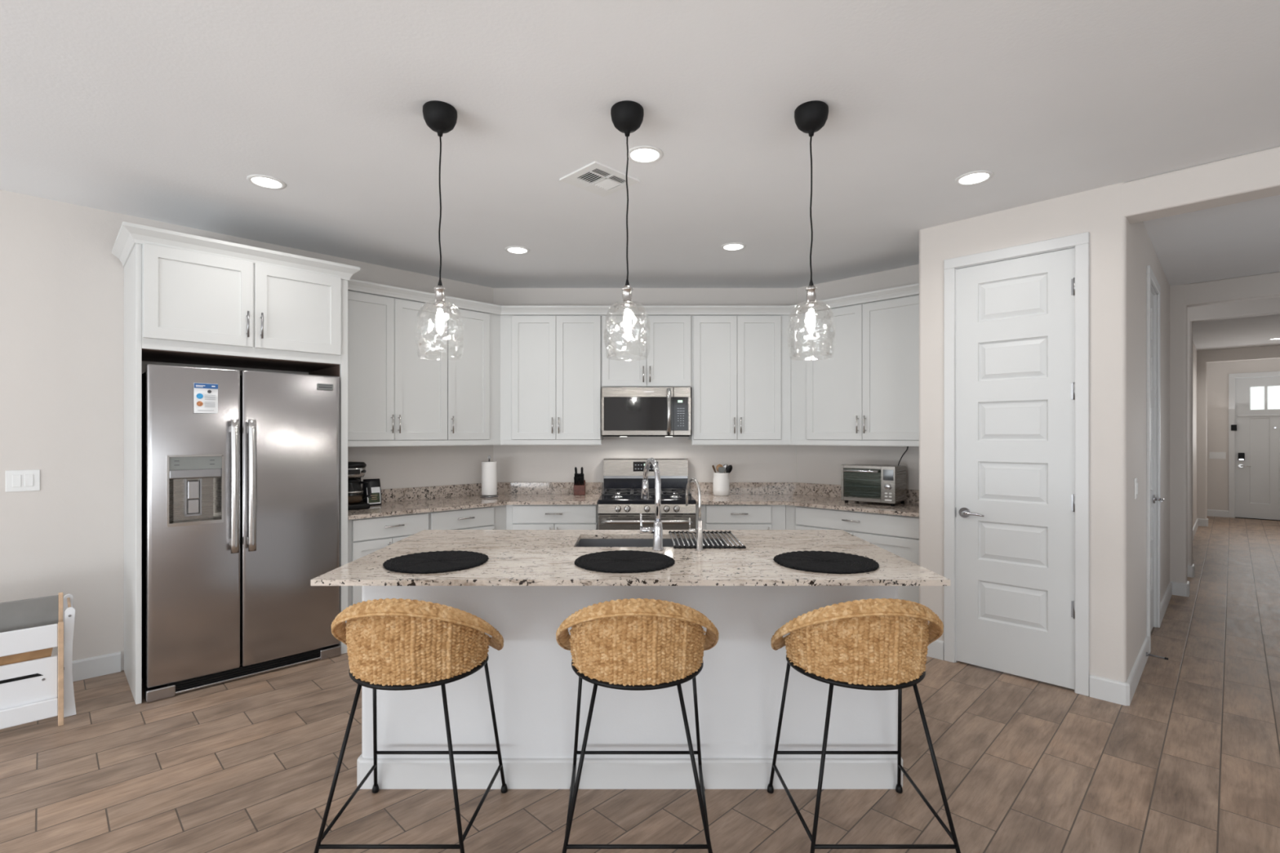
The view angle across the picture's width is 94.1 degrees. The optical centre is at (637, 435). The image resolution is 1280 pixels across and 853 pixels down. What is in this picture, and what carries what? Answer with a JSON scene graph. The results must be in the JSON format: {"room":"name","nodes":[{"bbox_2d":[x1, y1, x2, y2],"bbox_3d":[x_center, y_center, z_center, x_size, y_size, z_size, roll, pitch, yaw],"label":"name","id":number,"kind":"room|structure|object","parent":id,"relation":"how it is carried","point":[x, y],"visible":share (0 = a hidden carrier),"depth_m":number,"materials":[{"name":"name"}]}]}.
{"room":"kitchen","nodes":[
{"label":"kitchen","id":0,"kind":"room"},
{"bbox_2d":[0,189,493,671],"bbox_3d":[-3.964,0.038,2.790,7.540,2.743,0.120,0,0,-45],"label":"wall","id":1,"kind":"structure","parent":0,"point":[62,282],"depth_m":3.44,"materials":[{"name":"paint"}]},
{"bbox_2d":[5,469,39,492],"bbox_3d":[-3.384,0.247,3.278,0.010,0.118,0.133,0,0,45],"label":"light switch","id":2,"kind":"object","parent":1,"relation":"attached to","point":[15,480],"visible":1,"depth_m":3.28,"materials":[{"name":"white plastic"}]},
{"bbox_2d":[71,651,120,681],"bbox_3d":[-4.802,1.352,1.856,4.834,0.116,0.015,0,0,-45],"label":"baseboard","id":3,"kind":"structure","parent":1,"relation":"attached to","point":[104,664],"depth_m":3.48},
{"bbox_2d":[111,221,359,704],"bbox_3d":[-2.464,0.157,3.705,1.171,2.506,0.705,0,0,-45],"label":"enclosure","id":4,"kind":"object","parent":1,"relation":"attached to","point":[189,299],"visible":0.91,"depth_m":3.40,"materials":[{"name":"white wood"}]},
{"bbox_2d":[347,290,447,440],"bbox_3d":[-1.902,-0.492,4.495,0.847,1.055,0.385,0,0,-45],"label":"upper cabinet","id":5,"kind":"object","parent":1,"relation":"attached to","point":[397,353],"visible":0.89,"depth_m":4.39,"materials":[{"name":"white wood"}]},
{"bbox_2d":[347,440,601,446],"bbox_3d":[-1.299,0.056,4.753,2.057,0.042,0.456,0,0,-28],"label":"rail","id":6,"kind":"object","parent":5,"relation":"attached to","point":[429,442],"visible":0.78,"depth_m":4.80,"materials":[{"name":"white wood"}]},
{"bbox_2d":[447,306,500,439],"bbox_3d":[-1.382,-0.492,5.015,0.620,1.055,0.385,0,0,-45],"label":"upper cabinet","id":7,"kind":"object","parent":1,"relation":"attached to","point":[473,337],"visible":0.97,"depth_m":4.85,"materials":[{"name":"white wood"}]},
{"bbox_2d":[0,0,1279,351],"bbox_3d":[3.659,-1.383,3.482,9.950,0.100,19.300,0,0,45],"label":"ceiling","id":8,"kind":"structure","parent":0,"point":[158,110],"depth_m":2.49,"materials":[{"name":"paint"}]},
{"bbox_2d":[246,174,286,189],"bbox_3d":[-1.945,-1.330,3.124,0.178,0.006,0.178,0,0,0],"label":"recessed light","id":9,"kind":"object","parent":8,"relation":"in","point":[261,180],"visible":1,"depth_m":3.12,"materials":[{"name":"white plastic"}]},
{"bbox_2d":[422,100,457,330],"bbox_3d":[-0.805,-0.825,2.430,0.195,1.016,0.194,0,0,-20],"label":"pendant light","id":10,"kind":"object","parent":8,"relation":"hanging from","point":[441,117],"visible":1,"depth_m":2.41,"materials":[{"name":"black plastic"}]},
{"bbox_2d":[433,285,446,306],"bbox_3d":[-0.805,-0.571,2.430,0.052,0.081,0.052,0,0,0],"label":"socket","id":11,"kind":"object","parent":10,"relation":"attached to","point":[440,291],"depth_m":2.41,"materials":[{"name":"silver metal"}]},
{"bbox_2d":[504,245,529,253],"bbox_3d":[-0.860,-1.330,4.267,0.178,0.006,0.178,0,0,0],"label":"recessed light","id":12,"kind":"object","parent":8,"relation":"in","point":[513,249],"visible":1,"depth_m":4.26,"materials":[{"name":"white plastic"}]},
{"bbox_2d":[560,160,639,196],"bbox_3d":[-0.195,-1.326,3.090,0.305,0.012,0.282,0,0,-45],"label":"ceiling vent","id":13,"kind":"object","parent":8,"relation":"in","point":[597,178],"visible":1,"depth_m":3.08,"materials":[{"name":"white plastic"}]},
{"bbox_2d":[610,100,644,330],"bbox_3d":[-0.041,-0.825,2.430,0.195,1.016,0.194,0,0,-43],"label":"pendant light","id":14,"kind":"object","parent":8,"relation":"hanging from","point":[627,116],"visible":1,"depth_m":2.41,"materials":[{"name":"black plastic"}]},
{"bbox_2d":[621,285,633,306],"bbox_3d":[-0.041,-0.571,2.430,0.052,0.081,0.052,0,0,27],"label":"socket","id":15,"kind":"object","parent":14,"relation":"attached to","point":[627,290],"depth_m":2.41,"materials":[{"name":"silver metal"}]},
{"bbox_2d":[626,145,663,164],"bbox_3d":[0.035,-1.330,2.821,0.178,0.006,0.178,0,0,0],"label":"recessed light","id":16,"kind":"object","parent":8,"relation":"in","point":[644,154],"visible":0.98,"depth_m":2.82,"materials":[{"name":"white plastic"}]},
{"bbox_2d":[720,242,746,250],"bbox_3d":[0.676,-1.330,4.191,0.178,0.006,0.178,0,0,0],"label":"recessed light","id":17,"kind":"object","parent":8,"relation":"in","point":[731,246],"visible":1,"depth_m":4.18,"materials":[{"name":"white plastic"}]},
{"bbox_2d":[794,100,828,330],"bbox_3d":[0.710,-0.825,2.430,0.195,1.016,0.194,0,0,9],"label":"pendant light","id":18,"kind":"object","parent":8,"relation":"hanging from","point":[810,117],"visible":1,"depth_m":2.41,"materials":[{"name":"black plastic"}]},
{"bbox_2d":[804,285,817,306],"bbox_3d":[0.710,-0.571,2.430,0.052,0.081,0.052,0,0,-42],"label":"socket","id":19,"kind":"object","parent":18,"relation":"attached to","point":[811,291],"depth_m":2.41,"materials":[{"name":"silver metal"}]},
{"bbox_2d":[954,169,994,185],"bbox_3d":[1.739,-1.330,3.076,0.178,0.006,0.178,0,0,0],"label":"recessed light","id":20,"kind":"object","parent":8,"relation":"in","point":[975,177],"visible":1,"depth_m":3.07,"materials":[{"name":"white plastic"}]},
{"bbox_2d":[0,515,1279,852],"bbox_3d":[3.659,1.460,3.482,9.950,0.100,19.300,0,0,45],"label":"floor","id":21,"kind":"structure","parent":0,"point":[248,764],"depth_m":2.49,"materials":[{"name":"brown wood"}]},
{"bbox_2d":[0,592,75,729],"bbox_3d":[-3.245,1.097,2.731,0.973,0.625,0.394,0,0,-45],"label":"bench","id":22,"kind":"object","parent":21,"relation":"on","point":[36,685],"visible":1,"depth_m":2.86,"materials":[{"name":"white wood"}]},
{"bbox_2d":[142,364,341,702],"bbox_3d":[-2.440,0.512,3.673,0.968,1.795,0.727,0,0,-45],"label":"refrigerator","id":23,"kind":"object","parent":21,"relation":"on","point":[241,502],"visible":0.99,"depth_m":3.40,"materials":[{"name":"silver metal"}]},
{"bbox_2d":[193,382,217,413],"bbox_3d":[-2.393,-0.208,3.303,0.012,0.166,0.110,0,0,45],"label":"leaflet","id":24,"kind":"object","parent":23,"relation":"attached to","point":[205,395],"visible":1,"depth_m":3.30,"materials":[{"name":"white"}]},
{"bbox_2d":[196,400,203,406],"bbox_3d":[-2.411,-0.177,3.280,0.028,0.028,0.003,0,0,-45],"label":"picture","id":25,"kind":"object","parent":24,"relation":"attached to","point":[199,403],"depth_m":3.28},
{"bbox_2d":[196,393,203,399],"bbox_3d":[-2.411,-0.219,3.280,0.030,0.030,0.003,0,0,-45],"label":"picture","id":26,"kind":"object","parent":24,"relation":"on","point":[199,396],"depth_m":3.28},
{"bbox_2d":[347,512,428,607],"bbox_3d":[-1.904,0.979,4.302,0.655,0.862,0.570,0,0,45],"label":"base cabinet","id":27,"kind":"object","parent":21,"relation":"on","point":[366,536],"visible":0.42,"depth_m":4.03,"materials":[{"name":"white wood"}]},
{"bbox_2d":[314,598,507,852],"bbox_3d":[-0.782,0.964,2.119,0.586,0.892,0.540,0,0,0],"label":"bar stool","id":28,"kind":"object","parent":21,"relation":"on","point":[393,644],"visible":1,"depth_m":1.94,"materials":[{"name":"wicker"}]},
{"bbox_2d":[428,505,506,529],"bbox_3d":[-1.384,0.979,4.822,0.655,0.862,0.896,0,0,45],"label":"base cabinet","id":29,"kind":"object","parent":21,"relation":"on","point":[492,517],"visible":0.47,"depth_m":4.52,"materials":[{"name":"white wood"}]},
{"bbox_2d":[347,482,602,519],"bbox_3d":[-1.291,0.483,4.782,2.269,0.128,1.036,0,0,-29],"label":"countertop","id":30,"kind":"structure","parent":29,"relation":"on","point":[409,500],"depth_m":4.87,"materials":[{"name":"beige stone"}]},
{"bbox_2d":[347,462,370,510],"bbox_3d":[-2.048,0.352,4.261,0.230,0.334,0.250,0,0,-45],"label":"coffee maker","id":31,"kind":"object","parent":30,"relation":"on","point":[356,470],"visible":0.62,"depth_m":4.21,"materials":[{"name":"black plastic"}]},
{"bbox_2d":[361,478,381,506],"bbox_3d":[-1.994,0.421,4.467,0.122,0.195,0.085,0,0,-45],"label":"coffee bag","id":32,"kind":"object","parent":30,"relation":"on","point":[375,499],"visible":0.88,"depth_m":4.45,"materials":[{"name":"black plastic"}]},
{"bbox_2d":[480,455,497,497],"bbox_3d":[-1.262,0.343,5.075,0.150,0.352,0.150,0,0,0],"label":"paper towel holder","id":33,"kind":"object","parent":30,"relation":"on","point":[489,468],"visible":1,"depth_m":5.02,"materials":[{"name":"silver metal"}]},
{"bbox_2d":[573,466,586,495],"bbox_3d":[-0.508,0.396,5.243,0.096,0.246,0.133,0,0,0],"label":"knife block","id":34,"kind":"object","parent":30,"relation":"on","point":[580,483],"visible":1,"depth_m":5.20,"materials":[{"name":"red wood"}]},
{"bbox_2d":[506,503,598,529],"bbox_3d":[-0.808,0.979,5.042,0.980,0.862,0.655,0,0,0],"label":"base cabinet","id":35,"kind":"object","parent":21,"relation":"on","point":[518,517],"visible":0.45,"depth_m":4.75,"materials":[{"name":"white wood"}]},
{"bbox_2d":[356,586,902,789],"bbox_3d":[-0.029,0.977,2.788,2.197,0.867,0.825,0,0,0],"label":"kitchen island","id":36,"kind":"object","parent":21,"relation":"on","point":[740,682],"visible":0.45,"depth_m":2.39,"materials":[{"name":"paint"}]},
{"bbox_2d":[310,529,950,586],"bbox_3d":[-0.025,0.531,2.721,2.311,0.022,1.143,0,0,0],"label":"island countertop","id":37,"kind":"structure","parent":36,"relation":"on","point":[517,557],"depth_m":2.45,"materials":[{"name":"stone"}]},
{"bbox_2d":[382,550,488,573],"bbox_3d":[-0.825,0.514,2.446,0.412,0.011,0.412,0,0,0],"label":"placemat","id":38,"kind":"object","parent":37,"relation":"on","point":[437,562],"visible":1,"depth_m":2.42,"materials":[{"name":"black fabric"}]},
{"bbox_2d":[574,550,675,573],"bbox_3d":[-0.050,0.514,2.452,0.413,0.011,0.412,0,0,16],"label":"placemat","id":39,"kind":"object","parent":37,"relation":"on","point":[616,561],"visible":1,"depth_m":2.42,"materials":[{"name":"black fabric"}]},
{"bbox_2d":[576,538,726,546],"bbox_3d":[0.070,0.643,2.960,0.759,0.201,0.370,0,0,0],"label":"sink","id":40,"kind":"object","parent":37,"relation":"in","point":[583,542],"visible":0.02,"depth_m":3.14,"materials":[{"name":"metal"}]},
{"bbox_2d":[640,457,663,551],"bbox_3d":[0.066,0.311,2.807,0.110,0.418,0.238,0,0,0],"label":"kitchen faucet","id":41,"kind":"object","parent":37,"relation":"on","point":[657,530],"visible":1,"depth_m":2.71,"materials":[{"name":"silver metal"}]},
{"bbox_2d":[685,477,703,551],"bbox_3d":[0.265,0.357,2.756,0.075,0.326,0.125,0,0,0],"label":"filter faucet","id":42,"kind":"object","parent":37,"relation":"on","point":[699,531],"visible":1,"depth_m":2.71,"materials":[{"name":"silver metal"}]},
{"bbox_2d":[668,530,746,548],"bbox_3d":[0.335,0.514,2.963,0.335,0.012,0.443,0,0,0],"label":"drying rack","id":43,"kind":"object","parent":37,"relation":"on","point":[679,546],"visible":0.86,"depth_m":2.89,"materials":[{"name":"metal"}]},
{"bbox_2d":[773,551,879,573],"bbox_3d":[0.773,0.514,2.444,0.412,0.011,0.413,0,0,31],"label":"placemat","id":44,"kind":"object","parent":37,"relation":"on","point":[821,562],"visible":1,"depth_m":2.41,"materials":[{"name":"black fabric"}]},
{"bbox_2d":[555,598,719,852],"bbox_3d":[0.000,0.964,2.119,0.586,0.892,0.540,0,0,0],"label":"bar stool","id":45,"kind":"object","parent":21,"relation":"on","point":[632,644],"visible":1,"depth_m":1.94,"materials":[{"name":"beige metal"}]},
{"bbox_2d":[597,458,695,529],"bbox_3d":[0.075,0.797,4.981,0.772,1.185,0.754,0,0,0],"label":"gas range","id":46,"kind":"object","parent":21,"relation":"on","point":[621,504],"visible":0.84,"depth_m":4.81,"materials":[{"name":"silver metal"}]},
{"bbox_2d":[597,493,695,504],"bbox_3d":[0.075,0.523,4.985,0.772,0.037,0.590,0,0,0],"label":"cooktop","id":47,"kind":"object","parent":46,"relation":"in","point":[605,500],"depth_m":4.69,"materials":[{"name":"black metal"}]},
{"bbox_2d":[695,504,786,529],"bbox_3d":[0.952,0.979,5.042,0.968,0.862,0.655,0,0,0],"label":"base cabinet","id":48,"kind":"object","parent":21,"relation":"on","point":[714,517],"visible":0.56,"depth_m":4.75,"materials":[{"name":"white wood"}]},
{"bbox_2d":[786,505,919,603],"bbox_3d":[1.677,0.979,4.667,1.332,0.862,0.655,0,0,45],"label":"base cabinet","id":49,"kind":"object","parent":21,"relation":"on","point":[898,535],"visible":0.34,"depth_m":4.24,"materials":[{"name":"white wood"}]},
{"bbox_2d":[688,482,919,517],"bbox_3d":[1.385,0.483,4.820,2.131,0.128,1.020,0,0,27],"label":"countertop","id":50,"kind":"structure","parent":49,"relation":"on","point":[795,494],"depth_m":5.02,"materials":[{"name":"beige stone"}]},
{"bbox_2d":[712,471,729,495],"bbox_3d":[0.735,0.420,5.215,0.146,0.197,0.146,0,0,0],"label":"utensil crock","id":51,"kind":"object","parent":50,"relation":"on","point":[721,482],"visible":0.98,"depth_m":5.16,"materials":[{"name":"white ceramic"}]},
{"bbox_2d":[715,464,723,471],"bbox_3d":[0.723,0.372,5.239,0.059,0.248,0.060,0,0,25],"label":"wooden spoon","id":52,"kind":"object","parent":51,"relation":"in","point":[717,465],"visible":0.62,"depth_m":5.25,"materials":[{"name":"brown wood"}]},
{"bbox_2d":[718,466,724,473],"bbox_3d":[0.735,0.384,5.210,0.060,0.224,0.061,0,0,0],"label":"spatula","id":53,"kind":"object","parent":51,"relation":"in","point":[721,469],"visible":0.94,"depth_m":5.18,"materials":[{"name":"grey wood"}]},
{"bbox_2d":[725,465,732,473],"bbox_3d":[0.765,0.376,5.203,0.132,0.243,0.020,0,0,6],"label":"slotted turner","id":54,"kind":"object","parent":51,"relation":"in","point":[729,468],"visible":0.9,"depth_m":5.19,"materials":[{"name":"black plastic"}]},
{"bbox_2d":[840,446,908,506],"bbox_3d":[1.835,0.296,4.614,0.405,0.445,0.381,0,0,40],"label":"toaster oven","id":55,"kind":"object","parent":50,"relation":"on","point":[875,483],"visible":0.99,"depth_m":4.50,"materials":[{"name":"silver metal"}]},
{"bbox_2d":[767,598,960,852],"bbox_3d":[0.782,0.964,2.119,0.586,0.892,0.540,0,0,0],"label":"bar stool","id":56,"kind":"object","parent":21,"relation":"on","point":[876,644],"visible":1,"depth_m":1.94,"materials":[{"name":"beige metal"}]},
{"bbox_2d":[493,288,796,493],"bbox_3d":[0.070,0.038,5.430,2.760,2.743,0.120,0,0,0],"label":"wall","id":57,"kind":"structure","parent":0,"point":[515,463],"depth_m":5.37,"materials":[{"name":"paint"}]},
{"bbox_2d":[360,482,602,502],"bbox_3d":[-1.425,0.469,5.040,2.270,0.101,0.467,0,0,-27],"label":"backsplash","id":58,"kind":"structure","parent":57,"relation":"attached to","point":[473,489],"depth_m":5.21,"materials":[{"name":"stone"}]},
{"bbox_2d":[500,315,603,439],"bbox_3d":[-0.802,-0.492,5.177,0.992,1.055,0.385,0,0,0],"label":"upper cabinet","id":59,"kind":"object","parent":57,"relation":"attached to","point":[551,365],"visible":0.96,"depth_m":5.03,"materials":[{"name":"white wood"}]},
{"bbox_2d":[601,315,691,387],"bbox_3d":[0.078,-0.716,5.177,0.764,0.608,0.385,0,0,0],"label":"upper cabinet","id":60,"kind":"object","parent":57,"relation":"attached to","point":[655,351],"visible":0.98,"depth_m":5.03,"materials":[{"name":"white wood"}]},
{"bbox_2d":[601,386,690,436],"bbox_3d":[0.074,-0.200,5.133,0.745,0.416,0.463,0,0,0],"label":"microwave","id":61,"kind":"object","parent":60,"relation":"attached to","point":[626,411],"visible":1,"depth_m":4.97,"materials":[{"name":"silver metal"}]},
{"bbox_2d":[688,315,791,439],"bbox_3d":[0.949,-0.492,5.177,0.974,1.055,0.385,0,0,0],"label":"upper cabinet","id":62,"kind":"object","parent":57,"relation":"attached to","point":[740,389],"visible":0.98,"depth_m":5.03,"materials":[{"name":"white wood"}]},
{"bbox_2d":[691,440,919,446],"bbox_3d":[1.390,0.056,4.793,1.912,0.042,0.435,0,0,27],"label":"rail","id":63,"kind":"object","parent":62,"relation":"attached to","point":[817,442],"visible":0.78,"depth_m":4.88,"materials":[{"name":"white wood"}]},
{"bbox_2d":[796,264,919,489],"bbox_3d":[1.961,0.038,4.931,0.120,2.743,1.480,0,0,-45],"label":"wall","id":64,"kind":"structure","parent":0,"point":[820,464],"depth_m":5.00,"materials":[{"name":"paint"}]},
{"bbox_2d":[688,482,919,502],"bbox_3d":[1.515,0.469,5.080,2.132,0.101,0.447,0,0,26],"label":"backsplash","id":65,"kind":"structure","parent":64,"relation":"attached to","point":[815,489],"depth_m":5.35,"materials":[{"name":"stone"}]},
{"bbox_2d":[791,294,919,440],"bbox_3d":[1.773,-0.492,4.762,1.332,1.055,0.385,0,0,45],"label":"upper cabinet","id":66,"kind":"object","parent":64,"relation":"attached to","point":[855,375],"visible":0.88,"depth_m":4.61,"materials":[{"name":"white wood"}]},
{"bbox_2d":[347,278,919,315],"bbox_3d":[0.021,-1.054,4.551,4.265,0.068,0.999,0,0,0],"label":"crown molding","id":67,"kind":"structure","parent":66,"relation":"attached to","point":[353,285],"depth_m":4.97,"materials":[{"name":"white wood"}]},
{"bbox_2d":[919,146,1279,695],"bbox_3d":[4.484,0.038,1.969,6.442,2.743,1.094,0,0,45],"label":"wall","id":68,"kind":"structure","parent":0,"point":[1113,215],"depth_m":3.21,"materials":[{"name":"paint"}]},
{"bbox_2d":[955,248,1075,689],"bbox_3d":[2.188,0.181,3.472,0.620,2.434,0.100,0,0,45],"label":"door","id":69,"kind":"structure","parent":68,"relation":"in","point":[1015,509],"depth_m":3.47,"materials":[{"name":"white wood"}]},
{"bbox_2d":[943,231,1088,696],"bbox_3d":[2.222,0.153,3.516,0.732,2.514,0.117,0,0,45],"label":"trim","id":70,"kind":"structure","parent":68,"relation":"attached to","point":[1079,242],"depth_m":3.25,"materials":[{"name":"white wood"}]},
{"bbox_2d":[926,635,1149,706],"bbox_3d":[2.565,1.352,3.839,1.055,0.116,1.042,0,0,-45],"label":"baseboard","id":71,"kind":"structure","parent":68,"relation":"attached to","point":[1118,692],"depth_m":3.20,"materials":[{"name":"white wood"}]},
{"bbox_2d":[1133,477,1137,499],"bbox_3d":[2.848,0.300,3.398,0.012,0.118,0.076,0,0,45],"label":"light switch","id":72,"kind":"object","parent":68,"relation":"attached to","point":[1135,483],"visible":1,"depth_m":3.38,"materials":[{"name":"white plastic"}]},
{"bbox_2d":[1146,265,1160,653],"bbox_3d":[3.553,0.153,4.170,0.802,2.514,0.117,0,0,-45],"label":"trim","id":73,"kind":"structure","parent":68,"relation":"attached to","point":[1152,282],"depth_m":4.37,"materials":[{"name":"white wood"}]},
{"bbox_2d":[1146,652,1168,660],"bbox_3d":[3.194,1.355,3.659,0.024,0.024,0.103,0,0,-45],"label":"door stop","id":74,"kind":"object","parent":68,"relation":"attached to","point":[1147,653],"visible":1,"depth_m":3.66,"materials":[{"name":"silver metal"}]},
{"bbox_2d":[1151,291,1164,631],"bbox_3d":[3.576,0.181,4.135,0.690,2.434,0.100,0,0,-45],"label":"door","id":75,"kind":"structure","parent":68,"relation":"in","point":[1153,499],"depth_m":4.30,"materials":[{"name":"white wood"}]},
{"bbox_2d":[1146,232,1279,601],"bbox_3d":[6.406,0.038,6.816,3.020,2.743,10.500,0,0,45],"label":"wall","id":76,"kind":"structure","parent":0,"point":[1184,369],"depth_m":5.26,"materials":[{"name":"paint"}]},
{"bbox_2d":[1160,509,1228,623],"bbox_3d":[6.614,1.352,7.816,8.641,0.116,1.362,0,0,-43],"label":"baseboard","id":77,"kind":"structure","parent":76,"relation":"attached to","point":[1177,588],"depth_m":5.26,"materials":[{"name":"white wood"}]},
{"bbox_2d":[1207,358,1279,511],"bbox_3d":[10.546,0.038,10.044,0.120,2.743,1.700,0,0,-45],"label":"wall","id":78,"kind":"structure","parent":0,"point":[1218,373],"depth_m":10.37,"materials":[{"name":"paint"}]},
{"bbox_2d":[1209,452,1226,458],"bbox_3d":[10.121,0.343,10.378,0.010,0.104,0.194,0,0,-45],"label":"light switch","id":79,"kind":"object","parent":78,"relation":"attached to","point":[1212,455],"visible":1,"depth_m":10.37,"materials":[{"name":"white plastic"}]},
{"bbox_2d":[1228,371,1279,517],"bbox_3d":[10.629,0.171,9.936,0.117,2.479,1.078,0,0,-45],"label":"trim","id":80,"kind":"structure","parent":78,"relation":"attached to","point":[1232,377],"depth_m":10.25,"materials":[{"name":"white wood"}]},
{"bbox_2d":[1231,376,1279,520],"bbox_3d":[10.602,0.211,9.942,0.973,2.397,0.146,0,0,45],"label":"door","id":81,"kind":"structure","parent":78,"relation":"in","point":[1256,428],"depth_m":10.06,"materials":[{"name":"white wood"}]},
{"bbox_2d":[1237,414,1279,416],"bbox_3d":[10.607,-0.343,9.914,0.860,0.025,0.020,0,0,45],"label":"shelf","id":82,"kind":"object","parent":81,"relation":"attached to","point":[1237,415],"depth_m":10.03,"materials":[{"name":"white wood"}]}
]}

